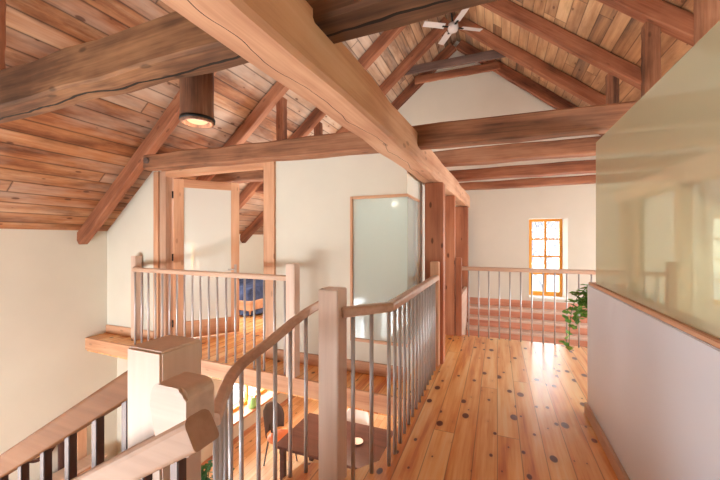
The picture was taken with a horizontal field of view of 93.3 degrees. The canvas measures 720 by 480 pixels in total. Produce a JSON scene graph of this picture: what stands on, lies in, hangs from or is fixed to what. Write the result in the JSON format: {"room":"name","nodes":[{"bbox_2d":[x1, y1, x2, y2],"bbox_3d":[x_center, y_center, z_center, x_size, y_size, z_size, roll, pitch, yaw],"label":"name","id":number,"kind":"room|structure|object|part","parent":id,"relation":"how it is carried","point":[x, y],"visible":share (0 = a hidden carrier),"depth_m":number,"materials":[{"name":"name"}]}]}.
{"room":"upstairs landing","nodes":[
{"label":"upstairs landing","id":0,"kind":"room"},
{"bbox_2d":[0,229,263,479],"bbox_3d":[-4.254,1.806,4.847,0.200,3.988,9.800,0,0,22],"label":"wall","id":1,"kind":"structure","parent":0,"point":[53,287],"depth_m":4.66,"materials":[{"name":"white paint"}]},
{"bbox_2d":[30,446,55,462],"bbox_3d":[-4.258,2.750,4.524,0.035,0.370,0.370,0,0,22],"label":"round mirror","id":2,"kind":"object","parent":1,"relation":"attached to","point":[37,459],"visible":0.1,"depth_m":4.49,"materials":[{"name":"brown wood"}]},
{"bbox_2d":[58,441,64,470],"bbox_3d":[-4.160,3.175,4.739,0.045,1.250,0.070,0,0,22],"label":"board","id":3,"kind":"object","parent":1,"relation":"attached to","point":[61,447],"visible":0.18,"depth_m":4.72,"materials":[{"name":"brown wood"}]},
{"bbox_2d":[77,427,86,460],"bbox_3d":[-4.069,3.100,4.966,0.045,1.400,0.120,0,0,22],"label":"board","id":4,"kind":"object","parent":1,"relation":"attached to","point":[81,435],"visible":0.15,"depth_m":4.96,"materials":[{"name":"brown wood"}]},
{"bbox_2d":[85,337,410,416],"bbox_3d":[-1.804,1.535,4.064,4.932,0.175,0.031,0,0,23],"label":"trim","id":5,"kind":"structure","parent":1,"relation":"attached to","point":[208,368],"depth_m":3.69,"materials":[{"name":"brown wood"}]},
{"bbox_2d":[107,171,160,330],"bbox_3d":[-3.441,0.203,5.165,1.070,2.494,0.100,0,0,22],"label":"wall","id":6,"kind":"structure","parent":0,"point":[130,234],"depth_m":5.12,"materials":[{"name":"white paint"}]},
{"bbox_2d":[106,325,152,339],"bbox_3d":[-3.468,1.385,5.110,1.060,0.130,0.022,0,0,22],"label":"baseboard","id":7,"kind":"structure","parent":6,"relation":"attached to","point":[111,329],"depth_m":5.15,"materials":[{"name":"brown wood"}]},
{"bbox_2d":[172,179,238,337],"bbox_3d":[-2.301,0.273,5.110,0.922,2.315,0.128,0,0,-28],"label":"door","id":8,"kind":"structure","parent":6,"relation":"in","point":[206,213],"depth_m":5.09,"materials":[{"name":"brown wood"}]},
{"bbox_3d":[-2.287,-0.825,5.118,0.650,0.120,0.044,0,0,-28],"label":"rail","id":9,"kind":"part","parent":8,"relation":"part of","materials":[{"name":"brown wood"}]},
{"bbox_3d":[-2.287,0.212,5.118,0.650,1.955,0.008,0,0,-28],"label":"pane","id":10,"kind":"part","parent":8,"relation":"part of","materials":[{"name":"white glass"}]},
{"bbox_3d":[-2.287,1.310,5.118,0.650,0.240,0.044,0,0,-28],"label":"rail","id":11,"kind":"part","parent":8,"relation":"part of","materials":[{"name":"brown wood"}]},
{"bbox_3d":[-1.987,0.450,5.277,0.130,0.140,0.128,0,0,-28],"label":"handle","id":12,"kind":"part","parent":8,"relation":"part of","materials":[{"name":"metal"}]},
{"bbox_2d":[153,161,275,359],"bbox_3d":[-1.978,0.225,4.569,2.090,2.450,0.150,0,0,22],"label":"trim","id":13,"kind":"structure","parent":6,"relation":"attached to","point":[163,181],"depth_m":4.82,"materials":[{"name":"brown wood"}]},
{"bbox_2d":[117,357,287,462],"bbox_3d":[-2.654,2.725,7.058,1.110,2.150,3.900,0,0,22],"label":"wall","id":14,"kind":"structure","parent":0,"point":[122,364],"depth_m":5.82,"materials":[{"name":"white paint"}]},
{"bbox_2d":[201,396,295,465],"bbox_3d":[-2.112,3.750,6.893,0.020,0.100,3.800,0,0,22],"label":"baseboard","id":15,"kind":"structure","parent":14,"relation":"attached to","point":[235,440],"depth_m":6.66,"materials":[{"name":"brown wood"}]},
{"bbox_2d":[233,385,279,425],"bbox_3d":[-2.065,2.725,6.928,0.360,1.150,2.300,0,0,22],"label":"window","id":16,"kind":"structure","parent":14,"relation":"in","point":[266,395],"depth_m":6.75,"materials":[{"name":"brown wood"}]},
{"bbox_3d":[-2.406,3.230,6.459,0.060,0.060,0.675,0,0,22],"label":"frame","id":17,"kind":"part","parent":16,"relation":"part of","materials":[{"name":"brown wood"}]},
{"bbox_3d":[-2.270,2.705,6.795,0.060,1.110,0.050,0,0,22],"label":"frame","id":18,"kind":"part","parent":16,"relation":"part of","materials":[{"name":"brown wood"}]},
{"bbox_2d":[248,396,255,408],"bbox_3d":[-2.094,3.155,6.616,0.170,0.210,0.170,0,0,22],"label":"jar","id":19,"kind":"object","parent":16,"relation":"on","point":[252,400],"visible":0.95,"depth_m":6.56,"materials":[{"name":"glass"}]},
{"bbox_3d":[-2.134,3.230,7.131,0.060,0.060,0.675,0,0,22],"label":"frame","id":20,"kind":"part","parent":16,"relation":"part of","materials":[{"name":"brown wood"}]},
{"bbox_2d":[0,0,456,234],"bbox_3d":[-2.054,-2.127,3.958,5.175,4.399,9.900,0,0,22],"label":"ceiling","id":21,"kind":"structure","parent":0,"point":[56,166],"depth_m":4.13,"materials":[{"name":"brown wood"}]},
{"bbox_2d":[77,72,216,243],"bbox_3d":[-1.865,-2.037,4.097,4.917,4.203,0.130,0,0,22],"label":"rafter","id":22,"kind":"object","parent":21,"relation":"attached to","point":[169,119],"visible":0.58,"depth_m":4.54,"materials":[{"name":"brown wood"}]},
{"bbox_2d":[196,81,288,180],"bbox_3d":[-1.434,-2.037,5.163,4.918,4.210,0.131,0,0,22],"label":"rafter","id":23,"kind":"object","parent":21,"relation":"attached to","point":[268,102],"visible":0.23,"depth_m":5.18,"materials":[{"name":"brown wood"}]},
{"bbox_2d":[239,25,406,209],"bbox_3d":[-1.003,-2.034,6.228,4.920,4.204,0.131,0,0,22],"label":"rafter","id":24,"kind":"object","parent":21,"relation":"attached to","point":[385,39],"visible":0.35,"depth_m":6.06,"materials":[{"name":"brown wood"}]},
{"bbox_2d":[240,17,449,242],"bbox_3d":[-0.597,-2.034,7.230,4.925,4.214,0.132,0,0,22],"label":"rafter","id":25,"kind":"object","parent":21,"relation":"attached to","point":[434,34],"visible":0.34,"depth_m":6.60,"materials":[{"name":"brown wood"}]},
{"bbox_2d":[404,50,504,75],"bbox_3d":[1.731,-3.350,6.419,1.916,0.168,0.058,0,0,22],"label":"tie","id":26,"kind":"object","parent":25,"relation":"attached to","point":[491,54],"visible":0.81,"depth_m":6.37,"materials":[{"name":"brown wood"}]},
{"bbox_2d":[391,43,456,109],"bbox_3d":[-0.267,-2.031,8.046,4.927,4.207,0.131,0,0,22],"label":"rafter","id":27,"kind":"object","parent":21,"relation":"attached to","point":[449,49],"visible":0.2,"depth_m":7.39,"materials":[{"name":"brown wood"}]},
{"bbox_2d":[415,61,499,83],"bbox_3d":[1.971,-3.440,7.013,1.696,0.168,0.056,0,0,22],"label":"tie","id":28,"kind":"object","parent":27,"relation":"attached to","point":[493,66],"visible":1,"depth_m":6.96,"materials":[{"name":"brown wood"}]},
{"bbox_2d":[204,389,397,479],"bbox_3d":[0.307,3.875,2.842,9.760,0.150,9.500,0,0,22],"label":"floor","id":29,"kind":"structure","parent":0,"point":[380,421],"depth_m":6.20,"materials":[{"name":"brown wood"}]},
{"bbox_2d":[52,453,106,479],"bbox_3d":[-4.117,3.480,4.360,0.260,0.640,1.500,0,0,22],"label":"sideboard","id":30,"kind":"object","parent":29,"relation":"on","point":[84,464],"visible":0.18,"depth_m":4.74,"materials":[{"name":"brown wood"}]},
{"bbox_3d":[-3.853,3.455,4.744,0.020,0.470,0.430,0,0,22],"label":"door","id":31,"kind":"part","parent":30,"relation":"part of","materials":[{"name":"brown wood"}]},
{"bbox_2d":[128,335,200,479],"bbox_3d":[-0.569,2.050,0.995,0.138,3.500,0.138,0,0,22],"label":"newel post","id":32,"kind":"object","parent":29,"relation":"on","point":[151,362],"depth_m":0.94,"materials":[{"name":"brown wood"}]},
{"bbox_2d":[0,370,127,479],"bbox_3d":[-1.928,1.777,1.555,3.060,2.851,0.060,0,0,22],"label":"stair rail","id":33,"kind":"object","parent":32,"relation":"attached to","point":[92,410],"visible":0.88,"depth_m":1.15,"materials":[{"name":"brown wood"}]},
{"bbox_2d":[213,301,318,479],"bbox_3d":[-0.479,1.085,1.499,0.504,1.470,1.334,0,0,4],"label":"rail","id":34,"kind":"object","parent":32,"relation":"attached to","point":[223,401],"visible":0.89,"depth_m":1.94,"materials":[{"name":"brown wood"}]},
{"bbox_3d":[-0.525,0.550,1.813,0.338,0.400,0.874,0,0,28],"label":"handrail","id":35,"kind":"part","parent":34,"relation":"part of","materials":[{"name":"brown wood"}]},
{"bbox_2d":[201,460,234,479],"bbox_3d":[-1.974,3.346,4.415,0.678,0.909,0.499,0,0,5],"label":"potted plant","id":36,"kind":"object","parent":29,"relation":"on","point":[207,466],"visible":0.35,"depth_m":4.50,"materials":[{"name":"green plant"}]},
{"bbox_2d":[263,401,297,465],"bbox_3d":[-1.382,3.320,5.806,0.524,0.964,0.466,0,0,31],"label":"dining chair","id":37,"kind":"object","parent":29,"relation":"on","point":[268,409],"visible":0.73,"depth_m":5.89,"materials":[{"name":"orange wood"}]},
{"bbox_3d":[-1.579,3.580,5.731,0.103,0.444,0.027,0,0,-11],"label":"leg","id":38,"kind":"part","parent":37,"relation":"part of","materials":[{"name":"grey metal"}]},
{"bbox_3d":[-1.529,3.070,5.893,0.182,0.463,0.466,0,0,31],"label":"backrest","id":39,"kind":"part","parent":37,"relation":"part of","materials":[{"name":"brown wood"}]},
{"bbox_3d":[-1.350,3.350,5.787,0.450,0.040,0.450,0,0,31],"label":"seat","id":40,"kind":"part","parent":37,"relation":"part of","materials":[{"name":"orange fabric"}]},
{"bbox_2d":[277,413,392,479],"bbox_3d":[-0.332,3.425,5.225,1.630,0.750,1.040,0,0,22],"label":"dining table","id":41,"kind":"object","parent":29,"relation":"on","point":[362,451],"visible":0.36,"depth_m":5.10,"materials":[{"name":"brown wood"}]},
{"bbox_3d":[-1.152,3.445,5.103,0.070,0.710,0.070,0,0,22],"label":"leg","id":42,"kind":"part","parent":41,"relation":"part of","materials":[{"name":"brown wood"}]},
{"bbox_2d":[355,437,362,444],"bbox_3d":[-0.040,3.033,5.107,0.180,0.034,0.177,0,0,22],"label":"dish","id":43,"kind":"object","parent":41,"relation":"on","point":[357,440],"visible":0.78,"depth_m":5.13,"materials":[{"name":"white ceramic"}]},
{"bbox_2d":[347,408,368,425],"bbox_3d":[-0.101,3.320,5.624,0.466,0.964,0.524,0,0,22],"label":"dining chair","id":44,"kind":"object","parent":29,"relation":"on","point":[361,417],"visible":0.17,"depth_m":5.83,"materials":[{"name":"white plastic"}]},
{"bbox_2d":[466,304,586,346],"bbox_3d":[3.205,2.570,5.937,2.585,2.460,1.550,0,0,22],"label":"stair","id":45,"kind":"structure","parent":29,"relation":"on","point":[473,308],"depth_m":6.29,"materials":[{"name":"brown wood"}]},
{"bbox_3d":[-2.346,2.623,1.002,3.660,2.015,1.000,0,0,22],"label":"flight","id":46,"kind":"object","parent":29,"relation":"on","visible":0},
{"bbox_2d":[71,372,218,479],"bbox_3d":[-1.867,1.890,1.396,3.293,3.106,0.092,0,0,22],"label":"stair rail","id":47,"kind":"object","parent":46,"relation":"attached to","point":[181,405],"visible":1,"depth_m":0.79,"materials":[{"name":"brown wood"}]},
{"bbox_3d":[-1.870,1.391,1.387,3.293,1.985,0.072,0,0,22],"label":"handrail","id":48,"kind":"part","parent":47,"relation":"part of","materials":[{"name":"brown wood"}]},
{"bbox_3d":[-0.430,0.428,0.821,0.122,0.183,0.082,0,0,22],"label":"rail","id":49,"kind":"part","parent":47,"relation":"part of","materials":[{"name":"brown wood"}]},
{"bbox_2d":[276,153,418,379],"bbox_3d":[-0.166,0.240,4.084,1.632,2.420,0.592,0,0,22],"label":"wall","id":50,"kind":"structure","parent":0,"point":[313,196],"depth_m":3.89,"materials":[{"name":"white paint"}]},
{"bbox_2d":[87,313,617,479],"bbox_3d":[0.307,1.550,2.842,9.760,0.200,9.500,0,0,22],"label":"floor","id":51,"kind":"structure","parent":0,"point":[494,409],"depth_m":2.86,"materials":[{"name":"brown wood"}]},
{"bbox_2d":[131,256,299,377],"bbox_3d":[-2.014,0.840,4.234,2.988,1.220,0.236,0,0,28],"label":"gallery railing","id":52,"kind":"object","parent":51,"relation":"on","point":[291,280],"visible":0.76,"depth_m":4.06,"materials":[{"name":"brown wood"}]},
{"bbox_3d":[-3.260,0.840,4.957,0.100,1.220,0.100,0,0,22],"label":"newel post","id":53,"kind":"part","parent":52,"relation":"part of","materials":[{"name":"brown wood"}]},
{"bbox_3d":[-2.043,0.409,4.231,2.842,0.058,0.197,0,0,27],"label":"handrail","id":54,"kind":"part","parent":52,"relation":"part of","materials":[{"name":"brown wood"}]},
{"bbox_3d":[-0.715,0.850,3.622,0.110,1.200,0.110,0,0,22],"label":"newel post","id":55,"kind":"part","parent":52,"relation":"part of","materials":[{"name":"brown wood"}]},
{"bbox_2d":[239,279,262,316],"bbox_3d":[-2.282,1.125,7.493,1.375,0.650,2.015,0,0,22],"label":"bed","id":56,"kind":"object","parent":51,"relation":"on","point":[249,282],"visible":0.23,"depth_m":6.52,"materials":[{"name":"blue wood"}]},
{"bbox_3d":[-2.286,1.240,7.503,1.360,0.180,2.000,0,0,22],"label":"frame","id":57,"kind":"part","parent":56,"relation":"part of","materials":[{"name":"brown wood"}]},
{"bbox_2d":[425,182,444,363],"bbox_3d":[0.899,0.387,4.075,0.215,2.126,0.170,0,0,22],"label":"post","id":58,"kind":"object","parent":51,"relation":"on","point":[434,192],"visible":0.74,"depth_m":3.99,"materials":[{"name":"brown wood"}]},
{"bbox_2d":[445,195,454,335],"bbox_3d":[1.387,0.387,5.221,0.140,2.126,0.120,0,0,22],"label":"post","id":59,"kind":"object","parent":51,"relation":"on","point":[449,200],"visible":1,"depth_m":5.16,"materials":[{"name":"brown wood"}]},
{"bbox_2d":[455,206,467,321],"bbox_3d":[2.071,0.487,6.929,0.250,2.326,0.200,0,0,22],"label":"post","id":60,"kind":"object","parent":51,"relation":"on","point":[461,212],"visible":0.63,"depth_m":6.83,"materials":[{"name":"brown wood"}]},
{"bbox_2d":[456,258,676,347],"bbox_3d":[2.684,0.860,4.697,2.632,1.180,0.090,0,0,22],"label":"railing","id":61,"kind":"object","parent":51,"relation":"on","point":[670,274],"visible":0.7,"depth_m":4.74,"materials":[{"name":"brown wood"}]},
{"bbox_3d":[1.503,0.860,5.174,0.085,1.180,0.085,0,0,22],"label":"newel post","id":62,"kind":"part","parent":61,"relation":"part of","materials":[{"name":"red wood"}]},
{"bbox_3d":[2.694,0.429,4.692,2.480,0.058,0.066,0,0,22],"label":"handrail","id":63,"kind":"part","parent":61,"relation":"part of","materials":[{"name":"brown wood"}]},
{"bbox_3d":[3.862,0.860,4.221,0.090,1.180,0.090,0,0,22],"label":"newel post","id":64,"kind":"part","parent":61,"relation":"part of","materials":[{"name":"brown wood"}]},
{"bbox_2d":[559,281,661,349],"bbox_3d":[2.335,0.922,3.158,0.833,1.057,0.618,0,0,22],"label":"trailing ivy","id":65,"kind":"object","parent":51,"relation":"on","point":[582,300],"visible":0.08,"depth_m":3.28,"materials":[{"name":"green plant"}]},
{"bbox_2d":[319,194,439,479],"bbox_3d":[0.103,0.485,3.087,0.898,1.930,2.252,0,0,22],"label":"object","id":66,"kind":"structure","parent":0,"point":[416,205],"depth_m":2.18,"materials":[{"name":"brown wood"}]},
{"bbox_3d":[-0.164,0.870,2.051,0.130,1.160,0.130,0,0,22],"label":"newel post","id":67,"kind":"part","parent":66,"relation":"part of","materials":[{"name":"brown wood"}]},
{"bbox_3d":[-0.077,0.315,3.800,0.030,1.590,0.112,0,0,22],"label":"frame","id":68,"kind":"part","parent":66,"relation":"part of","materials":[{"name":"brown wood"}]},
{"bbox_3d":[0.346,0.850,2.989,0.373,1.200,2.252,0,0,22],"label":"corridor railing","id":69,"kind":"part","parent":66,"relation":"part of","materials":[{"name":"brown wood"}]},
{"bbox_3d":[0.218,-0.465,3.659,0.624,0.030,0.072,0,0,22],"label":"frame","id":70,"kind":"part","parent":66,"relation":"part of","materials":[{"name":"brown wood"}]},
{"bbox_3d":[0.218,1.095,3.659,0.624,0.030,0.072,0,0,22],"label":"frame","id":71,"kind":"part","parent":66,"relation":"part of","materials":[{"name":"brown wood"}]},
{"bbox_3d":[0.464,0.429,2.913,0.245,0.058,2.151,0,0,27],"label":"handrail","id":72,"kind":"part","parent":66,"relation":"part of","materials":[{"name":"brown wood"}]},
{"bbox_3d":[0.583,-0.465,3.825,0.072,0.030,0.510,0,0,22],"label":"frame","id":73,"kind":"part","parent":66,"relation":"part of","materials":[{"name":"brown wood"}]},
{"bbox_3d":[0.673,0.315,4.048,0.072,1.530,0.030,0,0,22],"label":"frame","id":74,"kind":"part","parent":66,"relation":"part of","materials":[{"name":"brown wood"}]},
{"bbox_3d":[0.870,0.850,3.941,0.095,1.200,0.095,0,0,22],"label":"newel post","id":75,"kind":"part","parent":66,"relation":"part of","materials":[{"name":"brown wood"}]},
{"bbox_2d":[356,197,409,335],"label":"window","id":76,"kind":"structure","parent":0,"point":[382,225],"depth_m":5.26,"materials":[{"name":"white frosted glass"}]},
{"bbox_2d":[410,181,424,331],"bbox_3d":[1.309,0.250,5.683,0.110,2.400,3.480,0,0,22],"label":"wall","id":77,"kind":"structure","parent":0,"point":[421,184],"depth_m":4.10,"materials":[{"name":"white paint"}]},
{"bbox_2d":[161,0,469,207],"bbox_3d":[0.494,-0.805,3.198,0.236,0.265,8.702,0,0,23],"label":"beam","id":78,"kind":"structure","parent":77,"relation":"attached to","point":[282,39],"depth_m":1.43,"materials":[{"name":"brown wood"}]},
{"bbox_2d":[0,0,498,123],"bbox_3d":[-0.175,-0.985,1.435,7.100,0.248,0.207,0,0,22],"label":"tie beam","id":79,"kind":"structure","parent":78,"relation":"on","point":[168,47],"depth_m":1.73,"materials":[{"name":"brown wood"}]},
{"bbox_2d":[0,0,5,69],"bbox_3d":[-2.517,-1.610,2.312,0.138,1.020,0.126,0,0,22],"label":"strut","id":80,"kind":"object","parent":79,"relation":"on","point":[2,2],"visible":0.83,"depth_m":2.33,"materials":[{"name":"brown wood"}]},
{"bbox_2d":[179,72,214,128],"bbox_3d":[-0.929,-0.887,1.945,0.189,0.445,0.189,0,0,22],"label":"lantern","id":81,"kind":"object","parent":79,"relation":"attached to","point":[196,110],"visible":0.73,"depth_m":1.88,"materials":[{"name":"brown wood"}]},
{"bbox_3d":[-0.929,-0.742,1.945,0.120,0.146,0.120,0,0,22],"label":"bulb","id":82,"kind":"part","parent":81,"relation":"part of","materials":[{"name":"glass"}]},
{"bbox_2d":[143,90,719,170],"bbox_3d":[0.422,-0.895,3.006,6.573,0.296,0.210,0,0,22],"label":"tie beam","id":83,"kind":"structure","parent":78,"relation":"on","point":[697,109],"depth_m":2.67,"materials":[{"name":"brown wood"}]},
{"bbox_2d":[210,125,719,183],"bbox_3d":[0.915,-1.015,4.333,7.250,0.187,0.217,0,0,22],"label":"tie beam","id":84,"kind":"structure","parent":78,"relation":"on","point":[703,136],"depth_m":3.69,"materials":[{"name":"brown wood"}]},
{"bbox_2d":[276,97,286,140],"bbox_3d":[-1.195,-1.623,5.185,0.138,1.046,0.127,0,0,22],"label":"strut","id":85,"kind":"object","parent":84,"relation":"on","point":[281,106],"visible":0.56,"depth_m":5.13,"materials":[{"name":"brown wood"}]},
{"bbox_2d":[641,22,661,131],"bbox_3d":[2.963,-1.653,3.462,0.137,1.105,0.127,0,0,22],"label":"strut","id":86,"kind":"object","parent":84,"relation":"on","point":[650,33],"visible":0.68,"depth_m":3.42,"materials":[{"name":"brown wood"}]},
{"bbox_2d":[255,151,719,193],"bbox_3d":[1.349,-1.005,5.407,7.250,0.167,0.236,0,0,22],"label":"tie beam","id":87,"kind":"structure","parent":78,"relation":"on","point":[711,158],"depth_m":4.59,"materials":[{"name":"brown wood"}]},
{"bbox_2d":[314,122,322,134],"bbox_3d":[-0.768,-1.608,6.242,0.138,1.076,0.127,0,0,22],"label":"strut","id":88,"kind":"object","parent":87,"relation":"on","point":[318,129],"visible":0.19,"depth_m":6.19,"materials":[{"name":"brown wood"}]},
{"bbox_2d":[605,73,618,158],"bbox_3d":[3.386,-1.646,4.564,0.138,1.151,0.127,0,0,22],"label":"strut","id":89,"kind":"object","parent":87,"relation":"on","point":[611,82],"visible":0.3,"depth_m":4.52,"materials":[{"name":"brown wood"}]},
{"bbox_2d":[459,168,709,189],"bbox_3d":[1.735,-0.985,6.363,7.250,0.146,0.218,0,0,22],"label":"tie beam","id":90,"kind":"structure","parent":78,"relation":"on","point":[654,175],"depth_m":5.46,"materials":[{"name":"brown wood"}]},
{"bbox_2d":[455,287,466,334],"bbox_3d":[1.804,1.790,6.034,0.055,1.720,1.620,0,0,22],"label":"wall","id":91,"kind":"structure","parent":0,"point":[464,290],"depth_m":6.25,"materials":[{"name":"white paint"}]},
{"bbox_2d":[398,41,719,325],"bbox_3d":[2.143,-0.255,7.385,9.760,8.110,0.300,0,0,22],"label":"wall","id":92,"kind":"structure","parent":0,"point":[633,226],"depth_m":6.42,"materials":[{"name":"white paint"}]},
{"bbox_2d":[469,297,586,310],"bbox_3d":[3.496,1.270,6.665,2.590,0.140,0.022,0,0,22],"label":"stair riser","id":93,"kind":"structure","parent":92,"relation":"attached to","point":[472,300],"depth_m":6.76,"materials":[{"name":"brown wood"}]},
{"bbox_2d":[529,218,567,299],"bbox_3d":[3.709,0.365,6.736,0.668,1.570,0.310,0,0,22],"label":"window","id":94,"kind":"structure","parent":92,"relation":"in","point":[563,223],"depth_m":6.74,"materials":[{"name":"brown wood"}]},
{"bbox_3d":[3.486,0.350,6.961,0.050,1.540,0.060,0,0,22],"label":"frame","id":95,"kind":"part","parent":94,"relation":"part of","materials":[{"name":"brown wood"}]},
{"bbox_3d":[3.737,-0.395,6.860,0.490,0.050,0.060,0,0,22],"label":"frame","id":96,"kind":"part","parent":94,"relation":"part of","materials":[{"name":"brown wood"}]},
{"bbox_3d":[3.737,1.077,6.860,0.490,0.085,0.060,0,0,22],"label":"frame","id":97,"kind":"part","parent":94,"relation":"part of","materials":[{"name":"brown wood"}]},
{"bbox_3d":[3.708,1.135,6.734,0.666,0.030,0.305,0,0,22],"label":"sill","id":98,"kind":"part","parent":94,"relation":"part of","materials":[{"name":"white paint"}]},
{"bbox_3d":[3.987,0.350,6.758,0.050,1.540,0.060,0,0,22],"label":"frame","id":99,"kind":"part","parent":94,"relation":"part of","materials":[{"name":"brown wood"}]},
{"bbox_2d":[714,216,719,308],"bbox_3d":[6.273,0.365,5.700,0.638,1.570,0.310,0,0,22],"label":"window","id":100,"kind":"structure","parent":92,"relation":"in","point":[716,302],"depth_m":5.86,"materials":[{"name":"brown wood"}]},
{"bbox_3d":[6.300,1.077,5.824,0.460,0.085,0.060,0,0,22],"label":"frame","id":101,"kind":"part","parent":100,"relation":"part of","materials":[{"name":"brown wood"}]},
{"bbox_2d":[452,0,719,188],"bbox_3d":[2.761,-2.177,2.012,5.213,4.300,9.900,0,0,22],"label":"ceiling","id":102,"kind":"structure","parent":0,"point":[618,33],"depth_m":4.56,"materials":[{"name":"brown wood"}]},
{"bbox_2d":[423,8,481,44],"bbox_3d":[1.580,-3.881,5.779,0.813,0.702,0.813,0,0,35],"label":"ceiling fan","id":103,"kind":"object","parent":102,"relation":"hanging from","point":[452,27],"visible":0.96,"depth_m":5.75,"materials":[{"name":"white metal"}]},
{"bbox_3d":[1.250,-3.620,5.724,0.370,0.030,0.109,0,0,-10],"label":"blade","id":104,"kind":"part","parent":103,"relation":"part of","materials":[{"name":"white wood"}]},
{"bbox_3d":[1.524,-3.620,6.109,0.109,0.030,0.370,0,0,-10],"label":"blade","id":105,"kind":"part","parent":103,"relation":"part of","materials":[{"name":"white wood"}]},
{"bbox_3d":[1.580,-3.610,5.779,0.180,0.160,0.180,0,0,22],"label":"motor","id":106,"kind":"part","parent":103,"relation":"part of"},
{"bbox_3d":[1.635,-3.620,5.449,0.109,0.030,0.370,0,0,-10],"label":"blade","id":107,"kind":"part","parent":103,"relation":"part of","materials":[{"name":"white wood"}]},
{"bbox_3d":[1.910,-3.620,5.834,0.370,0.030,0.109,0,0,-10],"label":"blade","id":108,"kind":"part","parent":103,"relation":"part of","materials":[{"name":"white wood"}]},
{"bbox_2d":[451,13,719,177],"bbox_3d":[3.931,-2.133,5.400,4.847,4.025,0.131,0,0,22],"label":"rafter","id":109,"kind":"object","parent":102,"relation":"attached to","point":[568,83],"visible":0.7,"depth_m":5.69,"materials":[{"name":"brown wood"}]},
{"bbox_2d":[481,0,691,96],"bbox_3d":[3.529,-2.134,4.398,4.842,4.026,0.131,0,0,22],"label":"rafter","id":110,"kind":"object","parent":102,"relation":"attached to","point":[626,71],"visible":0.73,"depth_m":4.59,"materials":[{"name":"brown wood"}]},
{"bbox_2d":[456,40,719,205],"bbox_3d":[4.263,-2.135,6.216,4.841,4.022,0.130,0,0,22],"label":"rafter","id":111,"kind":"object","parent":102,"relation":"attached to","point":[702,187],"visible":0.54,"depth_m":6.44,"materials":[{"name":"brown wood"}]},
{"bbox_2d":[596,0,693,45],"bbox_3d":[3.096,-2.133,3.333,4.836,4.013,0.131,0,0,22],"label":"rafter","id":112,"kind":"object","parent":102,"relation":"attached to","point":[674,21],"visible":0.72,"depth_m":3.34,"materials":[{"name":"brown wood"}]},
{"bbox_2d":[693,0,719,93],"bbox_3d":[2.581,-1.603,2.517,0.136,1.205,0.128,0,0,22],"label":"strut","id":113,"kind":"object","parent":102,"relation":"attached to","point":[706,39],"visible":0.84,"depth_m":2.48,"materials":[{"name":"brown wood"}]},
{"bbox_2d":[587,285,719,479],"bbox_3d":[0.959,0.912,0.346,0.120,1.075,5.360,0,0,22],"label":"wall","id":114,"kind":"structure","parent":0,"point":[653,386],"depth_m":1.68,"materials":[{"name":"white paint"}]},
{"bbox_2d":[584,402,629,479],"bbox_3d":[0.894,1.405,0.372,0.022,0.090,5.360,0,0,22],"label":"baseboard","id":115,"kind":"structure","parent":114,"relation":"attached to","point":[621,474],"depth_m":2.29,"materials":[{"name":"brown wood"}]},
{"bbox_2d":[588,282,719,348],"bbox_3d":[0.969,0.362,0.337,0.135,0.025,5.350,0,0,22],"label":"trim","id":116,"kind":"structure","parent":114,"relation":"on","point":[708,332],"depth_m":1.60,"materials":[{"name":"brown wood"}]},
{"label":"outside","id":117,"kind":"structure","parent":0,"visible":0},
{"bbox_2d":[222,267,719,392],"bbox_3d":[12.718,4.350,31.478,80.000,0.100,52.100,0,0,22],"label":"ground","id":118,"kind":"structure","parent":117,"point":[550,284],"depth_m":31.44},
{"bbox_2d":[532,221,558,290],"bbox_3d":[7.843,0.990,15.432,3.916,6.620,3.960,0,0,16],"label":"bare tree","id":119,"kind":"object","parent":118,"relation":"on","point":[536,234],"visible":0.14,"depth_m":14.96,"materials":[{"name":"grey plant"}]}
]}

